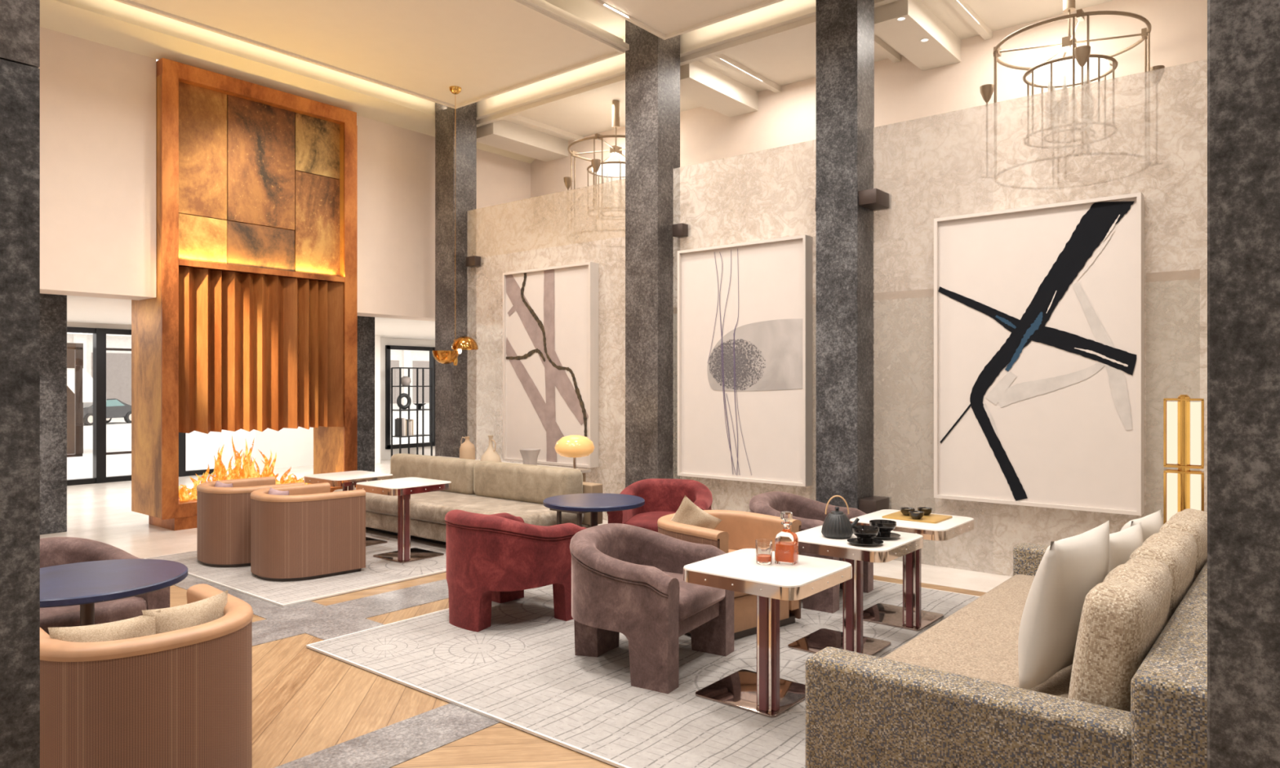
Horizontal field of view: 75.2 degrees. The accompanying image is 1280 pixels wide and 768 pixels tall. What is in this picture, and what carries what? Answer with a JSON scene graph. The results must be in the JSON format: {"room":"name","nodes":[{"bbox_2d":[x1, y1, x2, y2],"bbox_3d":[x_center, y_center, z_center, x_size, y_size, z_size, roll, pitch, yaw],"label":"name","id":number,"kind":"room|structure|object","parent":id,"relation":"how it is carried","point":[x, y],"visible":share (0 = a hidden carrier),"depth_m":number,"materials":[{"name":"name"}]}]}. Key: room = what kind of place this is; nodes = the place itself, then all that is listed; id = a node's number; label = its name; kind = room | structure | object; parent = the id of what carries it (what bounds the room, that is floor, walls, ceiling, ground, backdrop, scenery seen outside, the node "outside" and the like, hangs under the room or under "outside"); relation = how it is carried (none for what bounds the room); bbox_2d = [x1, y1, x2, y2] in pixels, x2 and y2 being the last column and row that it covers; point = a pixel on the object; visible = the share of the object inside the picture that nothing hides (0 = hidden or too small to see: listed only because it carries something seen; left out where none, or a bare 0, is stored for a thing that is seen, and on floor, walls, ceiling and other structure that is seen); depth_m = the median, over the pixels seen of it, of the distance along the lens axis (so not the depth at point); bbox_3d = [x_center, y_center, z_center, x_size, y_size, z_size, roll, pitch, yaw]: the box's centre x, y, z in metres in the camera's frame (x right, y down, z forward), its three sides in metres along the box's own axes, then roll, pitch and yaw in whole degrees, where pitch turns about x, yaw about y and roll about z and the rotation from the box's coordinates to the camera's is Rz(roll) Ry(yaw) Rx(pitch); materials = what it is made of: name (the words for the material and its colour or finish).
{"room":"hotel lobby","nodes":[
{"label":"hotel lobby","id":0,"kind":"room"},
{"bbox_2d":[38,26,155,300],"bbox_3d":[-7.304,-2.530,6.920,0.490,3.180,5.865,0,0,39],"label":"wall","id":1,"kind":"structure","parent":0,"point":[98,100],"depth_m":8.60,"materials":[{"name":"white paint"}]},
{"bbox_2d":[40,0,534,163],"bbox_3d":[-5.231,-3.825,8.800,0.340,0.590,11.400,0,0,39],"label":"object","id":2,"kind":"structure","parent":1,"relation":"attached to","point":[111,23],"depth_m":9.41,"materials":[{"name":"paint"}]},
{"bbox_2d":[66,321,131,329],"bbox_3d":[-8.584,-0.940,13.868,0.250,0.080,3.800,0,0,39],"label":"wall","id":3,"kind":"structure","parent":0,"point":[68,324],"depth_m":13.45,"materials":[{"name":"white paint"}]},
{"bbox_2d":[66,295,502,343],"bbox_3d":[-6.165,-1.040,12.664,5.020,0.120,16.200,0,0,39],"label":"ceiling","id":4,"kind":"structure","parent":0,"point":[117,312],"depth_m":12.96,"materials":[{"name":"white paint"}]},
{"bbox_2d":[255,337,385,470],"bbox_3d":[-6.432,0.310,16.500,0.250,2.580,3.000,0,0,39],"label":"wall","id":5,"kind":"structure","parent":0,"point":[293,447],"depth_m":16.01,"materials":[{"name":"white paint"}]},
{"bbox_2d":[66,326,213,485],"bbox_3d":[-8.596,0.350,13.878,0.440,2.500,3.800,0,0,39],"label":"door frame","id":6,"kind":"structure","parent":5,"relation":"in","point":[100,348],"depth_m":13.44,"materials":[{"name":"black metal"}]},
{"bbox_2d":[114,0,629,109],"bbox_3d":[-4.222,-3.745,6.605,3.060,0.150,9.280,0,0,39],"label":"ceiling","id":7,"kind":"structure","parent":0,"point":[486,49],"depth_m":8.85,"materials":[{"name":"paint"}]},
{"bbox_2d":[431,85,478,365],"bbox_3d":[-2.308,-1.967,10.392,0.567,3.467,0.328,0,0,0],"label":"pendant lamp","id":8,"kind":"object","parent":7,"relation":"hanging from","point":[463,343],"visible":1,"depth_m":10.29,"materials":[{"name":"gold metal"}]},
{"bbox_2d":[453,339,457,365],"bbox_3d":[-2.308,-0.393,10.392,0.060,0.320,0.060,0,0,39],"label":"socket","id":9,"kind":"object","parent":8,"relation":"attached to","point":[455,354],"depth_m":10.36,"materials":[{"name":"gold metal"}]},
{"bbox_2d":[385,337,435,346],"bbox_3d":[-5.033,-0.900,18.211,0.250,0.160,1.420,0,0,39],"label":"wall","id":10,"kind":"structure","parent":0,"point":[388,341],"depth_m":18.06,"materials":[{"name":"white paint"}]},
{"bbox_2d":[385,446,435,459],"bbox_3d":[-5.033,1.490,18.211,0.250,0.220,1.420,0,0,39],"label":"wall","id":11,"kind":"structure","parent":0,"point":[427,450],"depth_m":18.11,"materials":[{"name":"white paint"}]},
{"bbox_2d":[356,115,530,326],"bbox_3d":[-2.828,-2.530,12.393,0.490,3.180,3.595,0,0,39],"label":"wall","id":12,"kind":"structure","parent":0,"point":[396,165],"depth_m":11.63,"materials":[{"name":"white paint"}]},
{"bbox_2d":[476,115,583,161],"bbox_3d":[-1.768,-3.620,12.362,1.150,0.240,1.500,0,0,39],"label":"trim","id":13,"kind":"structure","parent":12,"relation":"attached to","point":[504,135],"depth_m":12.16,"materials":[{"name":"paint"}]},
{"bbox_2d":[476,342,502,452],"bbox_3d":[-3.830,0.310,19.681,0.250,2.580,2.380,0,0,39],"label":"wall","id":14,"kind":"structure","parent":0,"point":[489,355],"depth_m":19.76,"materials":[{"name":"white paint"}]},
{"bbox_2d":[385,345,435,449],"bbox_3d":[-4.936,0.280,18.132,0.160,2.200,1.420,0,0,39],"label":"window","id":15,"kind":"structure","parent":14,"relation":"in","point":[432,360],"depth_m":17.86,"materials":[{"name":"black metal"}]},
{"bbox_2d":[40,450,1050,767],"bbox_3d":[-2.070,1.629,9.315,17.400,0.063,16.200,0,0,39],"label":"floor","id":16,"kind":"structure","parent":0,"point":[306,701],"depth_m":4.66,"materials":[{"name":"brown wood"}]},
{"bbox_2d":[0,0,39,767],"bbox_3d":[-1.632,-1.050,1.874,0.500,5.300,0.335,0,0,39],"label":"column","id":17,"kind":"structure","parent":16,"relation":"on","point":[20,20],"depth_m":1.82,"materials":[{"name":"grey stone"}]},
{"bbox_2d":[40,293,66,534],"bbox_3d":[-6.497,0.310,8.957,0.400,2.580,0.440,0,0,39],"label":"column","id":18,"kind":"structure","parent":16,"relation":"on","point":[53,308],"depth_m":8.90,"materials":[{"name":"grey stone"}]},
{"bbox_2d":[40,537,169,635],"bbox_3d":[-3.123,1.232,4.427,0.800,0.735,0.820,0,0,31],"label":"velvet armchair","id":19,"kind":"object","parent":16,"relation":"on","point":[54,551],"visible":0.35,"depth_m":4.53,"materials":[{"name":"fabric"}]},
{"bbox_2d":[40,596,146,635],"bbox_3d":[-3.071,1.199,4.396,0.678,0.152,0.576,0,0,31],"label":"seat cushion","id":20,"kind":"object","parent":19,"relation":"on","point":[117,610],"depth_m":4.26,"materials":[{"name":"fabric"}]},
{"bbox_2d":[40,559,187,626],"bbox_3d":[-2.560,1.248,3.851,0.820,0.705,0.820,0,0,39],"label":"round table","id":21,"kind":"object","parent":16,"relation":"on","point":[85,584],"visible":0.52,"depth_m":3.81,"materials":[{"name":"wood"}]},
{"bbox_2d":[40,583,253,767],"bbox_3d":[-1.975,1.256,3.283,0.785,0.688,0.790,0,0,43],"label":"tub chair","id":22,"kind":"object","parent":16,"relation":"on","point":[180,698],"visible":0.81,"depth_m":2.97,"materials":[{"name":"leather"}]},
{"bbox_2d":[48,609,160,642],"bbox_3d":[-1.982,1.045,3.094,0.361,0.335,0.151,0,0,-42],"label":"pillow","id":23,"kind":"object","parent":22,"relation":"on","point":[142,625],"visible":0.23,"depth_m":3.08,"materials":[{"name":"beige fabric"}]},
{"bbox_2d":[142,590,227,634],"bbox_3d":[-1.800,1.035,3.332,0.143,0.335,0.360,0,0,29],"label":"pillow","id":24,"kind":"object","parent":22,"relation":"on","point":[210,609],"visible":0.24,"depth_m":3.30,"materials":[{"name":"beige fabric"}]},
{"bbox_2d":[219,428,255,475],"bbox_3d":[-6.630,0.310,13.691,0.400,2.580,0.400,0,0,39],"label":"column","id":25,"kind":"structure","parent":16,"relation":"on","point":[241,436],"depth_m":13.54,"materials":[{"name":"white paint"}]},
{"bbox_2d":[131,57,357,530],"bbox_3d":[-4.731,-0.956,10.116,0.866,5.109,2.340,0,0,39],"label":"fireplace","id":26,"kind":"object","parent":16,"relation":"on","point":[251,323],"visible":0.93,"depth_m":9.70,"materials":[{"name":"orange metal"}]},
{"bbox_2d":[178,435,311,501],"bbox_3d":[-4.737,0.973,10.025,0.454,0.706,1.869,0,0,39],"label":"fire","id":27,"kind":"object","parent":26,"relation":"on","point":[248,471],"visible":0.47,"depth_m":9.92,"materials":[{"name":"orange"}]},
{"bbox_2d":[178,266,343,434],"bbox_3d":[-4.467,-0.364,9.895,0.105,1.862,1.993,0,0,39],"label":"panel","id":28,"kind":"object","parent":26,"relation":"hanging from","point":[259,350],"depth_m":9.83,"materials":[{"name":"orange metal"}]},
{"bbox_2d":[143,529,446,606],"bbox_3d":[-2.549,1.589,7.956,2.520,0.013,3.110,0,0,39],"label":"rug","id":29,"kind":"object","parent":16,"relation":"on","point":[377,572],"visible":0.37,"depth_m":6.86,"materials":[{"name":"carpet"}]},
{"bbox_2d":[196,476,305,567],"bbox_3d":[-3.580,1.240,7.563,0.785,0.688,0.790,0,0,-45],"label":"tub chair","id":30,"kind":"object","parent":29,"relation":"on","point":[223,513],"visible":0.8,"depth_m":7.19,"materials":[{"name":"leather"}]},
{"bbox_2d":[250,482,365,581],"bbox_3d":[-2.861,1.240,7.052,0.785,0.688,0.790,0,0,-45],"label":"tub chair","id":31,"kind":"object","parent":29,"relation":"on","point":[313,531],"visible":0.98,"depth_m":6.75,"materials":[{"name":"leather"}]},
{"bbox_2d":[303,470,392,546],"bbox_3d":[-2.822,1.232,8.092,0.715,0.705,0.715,0,0,39],"label":"side table","id":32,"kind":"object","parent":29,"relation":"on","point":[348,480],"visible":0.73,"depth_m":7.92,"materials":[{"name":"stone"}]},
{"bbox_2d":[355,477,451,563],"bbox_3d":[-2.115,1.232,7.488,0.715,0.705,0.715,0,0,39],"label":"side table","id":33,"kind":"object","parent":29,"relation":"on","point":[403,487],"visible":0.98,"depth_m":7.39,"materials":[{"name":"stone"}]},
{"bbox_2d":[333,453,602,545],"bbox_3d":[-2.082,1.196,8.756,3.590,0.775,1.060,0,0,39],"label":"velvet sofa","id":34,"kind":"object","parent":29,"relation":"on","point":[477,486],"visible":0.5,"depth_m":8.28,"materials":[{"name":"beige fabric"}]},
{"bbox_2d":[390,453,480,494],"bbox_3d":[-2.276,0.992,9.245,1.470,0.365,0.230,0,0,39],"label":"cushion","id":35,"kind":"object","parent":34,"relation":"on","point":[460,472],"depth_m":9.04,"materials":[{"name":"beige fabric"}]},
{"bbox_2d":[333,487,582,526],"bbox_3d":[-1.968,1.254,8.540,3.040,0.180,0.870,0,0,39],"label":"seat cushion","id":36,"kind":"object","parent":34,"relation":"on","point":[429,508],"depth_m":8.12,"materials":[{"name":"beige fabric"}]},
{"bbox_2d":[473,461,582,504],"bbox_3d":[-1.142,0.992,8.317,1.420,0.365,0.230,0,0,39],"label":"cushion","id":37,"kind":"object","parent":34,"relation":"on","point":[531,484],"depth_m":8.18,"materials":[{"name":"beige fabric"}]},
{"bbox_2d":[357,315,374,471],"bbox_3d":[-4.107,0.310,11.879,0.400,2.580,0.470,0,0,39],"label":"column","id":38,"kind":"structure","parent":16,"relation":"on","point":[366,325],"depth_m":11.82,"materials":[{"name":"grey stone"}]},
{"bbox_2d":[374,334,380,464],"bbox_3d":[-5.565,0.310,16.612,0.450,2.580,0.570,0,0,39],"label":"column","id":39,"kind":"structure","parent":16,"relation":"on","point":[377,338],"depth_m":16.64,"materials":[{"name":"white paint"}]},
{"bbox_2d":[391,367,432,457],"bbox_3d":[-4.835,0.625,17.623,0.328,1.945,0.813,0,0,39],"label":"display shelf","id":40,"kind":"object","parent":16,"relation":"on","point":[400,386],"visible":0.76,"depth_m":17.54,"materials":[{"name":"black metal"}]},
{"bbox_2d":[396,393,411,409],"bbox_3d":[-4.959,0.363,17.472,0.084,0.342,0.342,0,0,39],"label":"ring ornament","id":41,"kind":"object","parent":40,"relation":"on","point":[407,397],"visible":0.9,"depth_m":17.47,"materials":[{"name":"ceramic"}]},
{"bbox_2d":[435,102,476,459],"bbox_3d":[-2.543,-1.260,11.478,0.410,5.720,0.390,0,0,39],"label":"column","id":42,"kind":"structure","parent":16,"relation":"on","point":[455,130],"depth_m":11.34,"materials":[{"name":"grey stone"}]},
{"bbox_2d":[440,456,591,482],"bbox_3d":[-1.708,1.260,9.639,2.650,0.675,0.480,0,0,39],"label":"console table","id":43,"kind":"object","parent":16,"relation":"on","point":[584,471],"visible":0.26,"depth_m":8.97,"materials":[{"name":"beige wood"}]},
{"bbox_2d":[459,436,475,459],"bbox_3d":[-2.062,0.775,9.929,0.183,0.295,0.183,0,0,-6],"label":"ceramic jug","id":44,"kind":"object","parent":43,"relation":"on","point":[467,449],"visible":0.84,"depth_m":9.86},
{"bbox_2d":[480,435,501,462],"bbox_3d":[-1.736,0.760,9.662,0.250,0.325,0.250,0,0,39],"label":"ceramic bottle","id":45,"kind":"object","parent":43,"relation":"on","point":[490,455],"visible":0.85,"depth_m":9.61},
{"bbox_2d":[519,448,540,465],"bbox_3d":[-1.223,0.826,9.242,0.238,0.195,0.225,0,0,39],"label":"ceramic pot","id":46,"kind":"object","parent":43,"relation":"on","point":[530,456],"visible":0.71,"depth_m":9.17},
{"bbox_2d":[554,435,594,471],"bbox_3d":[-0.692,0.732,8.808,0.424,0.382,0.424,0,0,39],"label":"table lamp","id":47,"kind":"object","parent":43,"relation":"on","point":[574,446],"visible":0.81,"depth_m":8.66,"materials":[{"name":"yellow"}]},
{"bbox_2d":[549,508,589,527],"bbox_3d":[-0.237,1.351,7.861,0.360,0.493,1.370,0,0,39],"label":"side table","id":48,"kind":"object","parent":16,"relation":"on","point":[558,512],"visible":0.18,"depth_m":7.30,"materials":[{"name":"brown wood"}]},
{"bbox_2d":[306,579,979,767],"bbox_3d":[0.974,1.589,5.029,4.660,0.013,3.780,0,0,39],"label":"rug","id":49,"kind":"object","parent":16,"relation":"on","point":[523,672],"visible":0.44,"depth_m":4.48,"materials":[{"name":"carpet"}]},
{"bbox_2d":[444,509,586,631],"bbox_3d":[-0.904,1.214,5.687,0.820,0.740,0.800,0,0,41],"label":"velvet armchair","id":50,"kind":"object","parent":49,"relation":"on","point":[495,557],"visible":0.93,"depth_m":5.36,"materials":[{"name":"fabric"}]},
{"bbox_2d":[542,493,644,527],"bbox_3d":[-0.349,1.232,6.318,0.770,0.705,0.770,0,0,39],"label":"round table","id":51,"kind":"object","parent":49,"relation":"on","point":[593,503],"visible":0.73,"depth_m":6.22,"materials":[{"name":"blue stone"}]},
{"bbox_2d":[569,523,733,693],"bbox_3d":[0.018,1.216,4.792,0.800,0.735,0.820,0,0,31],"label":"velvet armchair","id":52,"kind":"object","parent":49,"relation":"on","point":[627,580],"visible":0.94,"depth_m":4.51,"materials":[{"name":"fabric"}]},
{"bbox_2d":[663,571,725,622],"bbox_3d":[0.070,1.183,4.760,0.678,0.152,0.576,0,0,31],"label":"seat cushion","id":53,"kind":"object","parent":52,"relation":"on","point":[693,600],"depth_m":4.57,"materials":[{"name":"fabric"}]},
{"bbox_2d":[606,478,712,532],"bbox_3d":[0.206,1.214,7.092,0.820,0.740,0.800,0,0,11],"label":"velvet armchair","id":54,"kind":"object","parent":49,"relation":"on","point":[662,497],"visible":0.42,"depth_m":7.28,"materials":[{"name":"fabric"}]},
{"bbox_2d":[623,511,675,532],"bbox_3d":[0.195,1.183,7.032,0.576,0.152,0.678,0,0,11],"label":"seat cushion","id":55,"kind":"object","parent":54,"relation":"on","point":[646,520],"depth_m":6.88,"materials":[{"name":"red fabric"}]},
{"bbox_2d":[657,510,801,639],"bbox_3d":[0.529,1.240,5.547,0.790,0.688,0.785,0,0,-40],"label":"tub chair","id":56,"kind":"object","parent":49,"relation":"on","point":[737,530],"visible":0.41,"depth_m":5.46,"materials":[{"name":"leather"}]},
{"bbox_2d":[671,495,722,529],"bbox_3d":[0.330,0.980,5.570,0.497,0.489,0.150,0,0,-24],"label":"pillow","id":57,"kind":"object","parent":56,"relation":"on","point":[687,513],"visible":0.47,"depth_m":5.51,"materials":[{"name":"beige fabric"}]},
{"bbox_2d":[683,548,852,717],"bbox_3d":[0.617,1.232,4.091,0.715,0.705,0.715,0,0,39],"label":"side table","id":58,"kind":"object","parent":49,"relation":"on","point":[762,692],"visible":0.93,"depth_m":3.99,"materials":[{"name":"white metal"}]},
{"bbox_2d":[755,542,772,564],"bbox_3d":[0.608,0.833,4.076,0.082,0.092,0.082,0,0,39],"label":"tumbler","id":59,"kind":"object","parent":58,"relation":"on","point":[763,550],"visible":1,"depth_m":4.04,"materials":[{"name":"clear glass"}]},
{"bbox_2d":[774,511,798,565],"bbox_3d":[0.721,0.754,4.087,0.099,0.249,0.099,0,0,27],"label":"decanter","id":60,"kind":"object","parent":58,"relation":"on","point":[786,542],"visible":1,"depth_m":4.05,"materials":[{"name":"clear glass"}]},
{"bbox_2d":[748,491,873,613],"bbox_3d":[1.246,1.216,6.293,0.800,0.735,0.820,0,0,35],"label":"velvet armchair","id":61,"kind":"object","parent":49,"relation":"on","point":[811,513],"visible":0.27,"depth_m":6.32,"materials":[{"name":"fabric"}]},
{"bbox_2d":[787,524,923,655],"bbox_3d":[1.226,1.232,4.859,0.715,0.705,0.715,0,0,39],"label":"side table","id":62,"kind":"object","parent":49,"relation":"on","point":[811,540],"visible":0.63,"depth_m":4.76,"materials":[{"name":"stone"}]},
{"bbox_2d":[821,495,859,539],"bbox_3d":[1.139,0.760,4.779,0.192,0.239,0.180,0,0,39],"label":"teapot","id":63,"kind":"object","parent":62,"relation":"on","point":[837,525],"visible":0.99,"depth_m":4.73,"materials":[{"name":"black metal"}]},
{"bbox_2d":[847,537,883,546],"bbox_3d":[1.235,0.870,4.558,0.194,0.018,0.194,0,0,39],"label":"saucer","id":64,"kind":"object","parent":62,"relation":"on","point":[853,540],"visible":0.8,"depth_m":4.55,"materials":[{"name":"black ceramic"}]},
{"bbox_2d":[851,524,879,543],"bbox_3d":[1.235,0.828,4.558,0.148,0.082,0.148,0,0,39],"label":"tea cup","id":65,"kind":"object","parent":64,"relation":"on","point":[864,534],"visible":1,"depth_m":4.52,"materials":[{"name":"black ceramic"}]},
{"bbox_2d":[874,532,900,538],"bbox_3d":[1.389,0.870,4.755,0.194,0.018,0.194,0,0,39],"label":"saucer","id":66,"kind":"object","parent":62,"relation":"on","point":[892,535],"visible":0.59,"depth_m":4.72,"materials":[{"name":"black ceramic"}]},
{"bbox_2d":[869,519,896,537],"bbox_3d":[1.389,0.828,4.755,0.148,0.082,0.148,0,0,39],"label":"tea cup","id":67,"kind":"object","parent":66,"relation":"on","point":[886,526],"visible":0.84,"depth_m":4.71,"materials":[{"name":"black ceramic"}]},
{"bbox_2d":[849,509,973,631],"bbox_3d":[1.768,1.232,5.475,0.715,0.705,0.715,0,0,39],"label":"side table","id":68,"kind":"object","parent":49,"relation":"on","point":[910,616],"visible":0.77,"depth_m":5.38,"materials":[{"name":"stone"}]},
{"bbox_2d":[881,511,952,523],"bbox_3d":[1.823,0.874,5.466,0.360,0.010,0.320,0,0,39],"label":"serving tray","id":69,"kind":"object","parent":68,"relation":"on","point":[931,518],"visible":0.87,"depth_m":5.40,"materials":[{"name":"gold metal"}]},
{"bbox_2d":[805,542,1207,767],"bbox_3d":[2.009,1.212,3.751,1.300,0.745,2.870,0,0,39],"label":"sofa","id":70,"kind":"object","parent":49,"relation":"on","point":[949,696],"visible":0.53,"depth_m":2.77,"materials":[{"name":"brown fabric"}]},
{"bbox_2d":[883,573,1072,697],"bbox_3d":[1.916,1.234,3.827,1.040,0.160,2.480,0,0,39],"label":"seat cushion","id":71,"kind":"object","parent":70,"relation":"on","point":[980,640],"depth_m":3.70,"materials":[{"name":"fabric"}]},
{"bbox_2d":[1017,520,1109,689],"bbox_3d":[1.665,0.854,3.236,0.660,0.583,0.239,0,0,-45],"label":"pillow","id":72,"kind":"object","parent":70,"relation":"on","point":[1069,567],"visible":0.79,"depth_m":3.04,"materials":[{"name":"white fabric"}]},
{"bbox_2d":[1067,556,1173,711],"bbox_3d":[1.716,0.903,2.950,0.234,0.494,0.801,0,0,40],"label":"cushion","id":73,"kind":"object","parent":70,"relation":"on","point":[1123,615],"visible":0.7,"depth_m":2.66,"materials":[{"name":"fabric"}]},
{"bbox_2d":[1108,521,1143,573],"bbox_3d":[2.179,0.904,3.824,0.231,0.486,0.551,0,0,44],"label":"pillow","id":74,"kind":"object","parent":70,"relation":"on","point":[1123,543],"visible":0.13,"depth_m":3.70,"materials":[{"name":"white fabric"}]},
{"bbox_2d":[1120,509,1163,542],"bbox_3d":[2.596,0.913,4.335,0.229,0.468,0.532,0,0,44],"label":"pillow","id":75,"kind":"object","parent":70,"relation":"on","point":[1151,524],"visible":0.15,"depth_m":4.26,"materials":[{"name":"white fabric"}]},
{"bbox_2d":[1128,528,1197,622],"bbox_3d":[2.235,0.903,3.585,0.234,0.494,0.801,0,0,40],"label":"cushion","id":76,"kind":"object","parent":70,"relation":"on","point":[1178,549],"visible":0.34,"depth_m":3.40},
{"bbox_2d":[1159,508,1207,582],"bbox_3d":[2.748,0.903,4.212,0.234,0.494,0.801,0,0,40],"label":"cushion","id":77,"kind":"object","parent":70,"relation":"on","point":[1193,522],"visible":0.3,"depth_m":3.98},
{"bbox_2d":[625,19,679,488],"bbox_3d":[0.142,-1.260,9.256,0.460,5.720,0.410,0,0,39],"label":"column","id":78,"kind":"structure","parent":16,"relation":"on","point":[652,63],"depth_m":9.10,"materials":[{"name":"grey stone"}]},
{"bbox_2d":[671,222,690,238],"bbox_3d":[0.452,-1.665,9.035,0.140,0.130,0.160,0,0,39],"label":"bracket","id":79,"kind":"object","parent":78,"relation":"attached to","point":[682,230],"visible":1,"depth_m":8.98,"materials":[{"name":"brown metal"}]},
{"bbox_2d":[815,0,874,509],"bbox_3d":[1.905,-1.260,7.724,0.410,5.720,0.370,0,0,39],"label":"column","id":80,"kind":"structure","parent":16,"relation":"on","point":[845,28],"depth_m":7.58,"materials":[{"name":"grey stone"}]},
{"bbox_2d":[858,188,891,211],"bbox_3d":[2.133,-1.670,7.544,0.170,0.130,0.340,0,0,39],"label":"bracket","id":81,"kind":"object","parent":80,"relation":"attached to","point":[873,199],"visible":1,"depth_m":7.45,"materials":[{"name":"brown metal"}]},
{"bbox_2d":[858,495,891,514],"bbox_3d":[2.133,1.100,7.544,0.170,0.130,0.340,0,0,39],"label":"box","id":82,"kind":"object","parent":80,"relation":"attached to","point":[873,504],"visible":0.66,"depth_m":7.44,"materials":[{"name":"brown metal"}]},
{"bbox_2d":[1163,395,1204,524],"bbox_3d":[3.457,0.833,5.285,0.280,1.530,0.200,0,0,35],"label":"floor lamp","id":83,"kind":"object","parent":16,"relation":"on","point":[1182,417],"visible":0.34,"depth_m":5.26,"materials":[{"name":"gold metal"}]},
{"bbox_2d":[1207,0,1279,767],"bbox_3d":[1.389,-1.050,1.461,0.600,5.300,0.580,0,0,39],"label":"column","id":84,"kind":"structure","parent":16,"relation":"on","point":[1243,36],"depth_m":1.40,"materials":[{"name":"grey stone"}]},
{"bbox_3d":[3.626,-0.386,6.478,3.790,3.968,0.030,0,0,39],"label":"screen","id":85,"kind":"object","parent":16,"relation":"on","visible":0},
{"bbox_2d":[933,192,1144,515],"bbox_3d":[3.175,-0.223,6.729,1.545,2.405,0.147,0,0,39],"label":"framed picture","id":86,"kind":"object","parent":85,"relation":"attached to","point":[1039,310],"visible":1,"depth_m":6.64,"materials":[{"name":"paper"}]},
{"bbox_3d":[1.091,-0.386,8.552,1.860,3.968,0.030,0,0,39],"label":"screen","id":87,"kind":"object","parent":16,"relation":"on","visible":0},
{"bbox_2d":[677,235,813,486],"bbox_3d":[1.036,-0.223,8.478,1.525,2.405,0.147,0,0,39],"label":"framed picture","id":88,"kind":"object","parent":87,"relation":"attached to","point":[745,309],"visible":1,"depth_m":8.39,"materials":[{"name":"paper"}]},
{"bbox_3d":[-1.185,-0.386,10.413,3.020,3.968,0.030,0,0,39],"label":"screen","id":89,"kind":"object","parent":16,"relation":"on","visible":0},
{"bbox_2d":[466,255,484,267],"bbox_3d":[-2.230,-1.650,11.229,0.190,0.130,0.160,0,0,39],"label":"bracket","id":90,"kind":"object","parent":89,"relation":"attached to","point":[474,261],"visible":1,"depth_m":11.17,"materials":[{"name":"brown metal"}]},
{"bbox_2d":[502,262,598,467],"bbox_3d":[-1.126,-0.223,10.246,1.525,2.405,0.147,0,0,39],"label":"framed picture","id":91,"kind":"object","parent":89,"relation":"attached to","point":[550,314],"visible":1,"depth_m":10.17,"materials":[{"name":"paper"}]},
{"bbox_2d":[543,0,625,37],"bbox_3d":[-1.296,-4.160,5.840,11.800,0.080,11.800,0,0,39],"label":"ceiling","id":92,"kind":"structure","parent":0,"point":[587,11],"depth_m":9.28,"materials":[{"name":"paint"}]},
{"bbox_2d":[476,0,898,127],"bbox_3d":[1.635,-3.880,8.514,10.650,0.480,0.250,0,0,39],"label":"ceiling beam","id":93,"kind":"structure","parent":92,"relation":"attached to","point":[784,17],"depth_m":9.30,"materials":[{"name":"paint"}]},
{"bbox_2d":[588,0,784,39],"bbox_3d":[-0.104,-3.745,3.237,6.660,0.150,9.280,0,0,39],"label":"ceiling","id":94,"kind":"structure","parent":0,"point":[665,20],"depth_m":8.26,"materials":[{"name":"paint"}]},
{"bbox_2d":[502,0,1114,141],"bbox_3d":[2.173,-3.780,9.172,10.650,0.080,1.450,0,0,39],"label":"ceiling","id":95,"kind":"structure","parent":0,"point":[789,58],"depth_m":9.57,"materials":[{"name":"paint"}]},
{"bbox_2d":[563,100,625,247],"bbox_3d":[-0.319,-2.821,10.983,1.272,1.827,1.272,0,0,-31],"label":"chandelier","id":96,"kind":"object","parent":95,"relation":"hanging from","point":[602,168],"visible":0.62,"depth_m":10.94,"materials":[{"name":"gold metal"}]},
{"bbox_2d":[979,0,1164,189],"bbox_3d":[3.892,-2.821,7.539,1.272,1.827,1.272,0,0,-31],"label":"chandelier","id":97,"kind":"object","parent":95,"relation":"hanging from","point":[1082,67],"visible":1,"depth_m":7.43,"materials":[{"name":"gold metal"}]},
{"bbox_2d":[530,0,1207,541],"bbox_3d":[2.547,-1.260,9.899,10.990,5.720,0.150,0,0,39],"label":"wall","id":98,"kind":"structure","parent":0,"point":[750,176],"depth_m":9.20,"materials":[{"name":"beige paint"}]},
{"bbox_2d":[680,53,781,117],"bbox_3d":[0.872,-3.620,10.203,1.090,0.240,1.500,0,0,39],"label":"trim","id":99,"kind":"structure","parent":98,"relation":"attached to","point":[700,84],"depth_m":10.07,"materials":[{"name":"paint"}]},
{"bbox_2d":[874,0,992,71],"bbox_3d":[2.850,-3.620,8.586,1.080,0.240,1.500,0,0,39],"label":"ceiling beam","id":100,"kind":"structure","parent":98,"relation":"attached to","point":[943,48],"depth_m":8.45,"materials":[{"name":"paint"}]},
{"label":"outside","id":101,"kind":"structure","parent":0,"visible":0},
{"bbox_2d":[66,410,429,479],"bbox_3d":[-36.886,2.250,62.466,103.800,0.060,110.000,0,0,39],"label":"ground","id":102,"kind":"structure","parent":101,"point":[201,447],"depth_m":29.36,"materials":[{"name":"white"}]},
{"bbox_2d":[66,342,93,454],"bbox_3d":[-18.151,0.460,26.456,4.400,3.520,0.636,0,0,39],"label":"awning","id":103,"kind":"object","parent":102,"relation":"on","point":[87,380],"visible":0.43,"depth_m":26.27,"materials":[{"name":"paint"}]},
{"bbox_2d":[83,398,131,425],"bbox_3d":[-30.027,1.511,46.000,1.836,1.418,4.478,0,0,11],"label":"car","id":104,"kind":"object","parent":102,"relation":"on","point":[115,408],"visible":0.44,"depth_m":46.01,"materials":[{"name":"paint"}]},
{"bbox_2d":[66,332,429,418],"bbox_3d":[-26.448,-7.780,63.618,2.500,20.000,55.000,0,0,39],"label":"building","id":105,"kind":"structure","parent":102,"relation":"on","point":[118,363],"depth_m":54.00,"materials":[{"name":"stone"}]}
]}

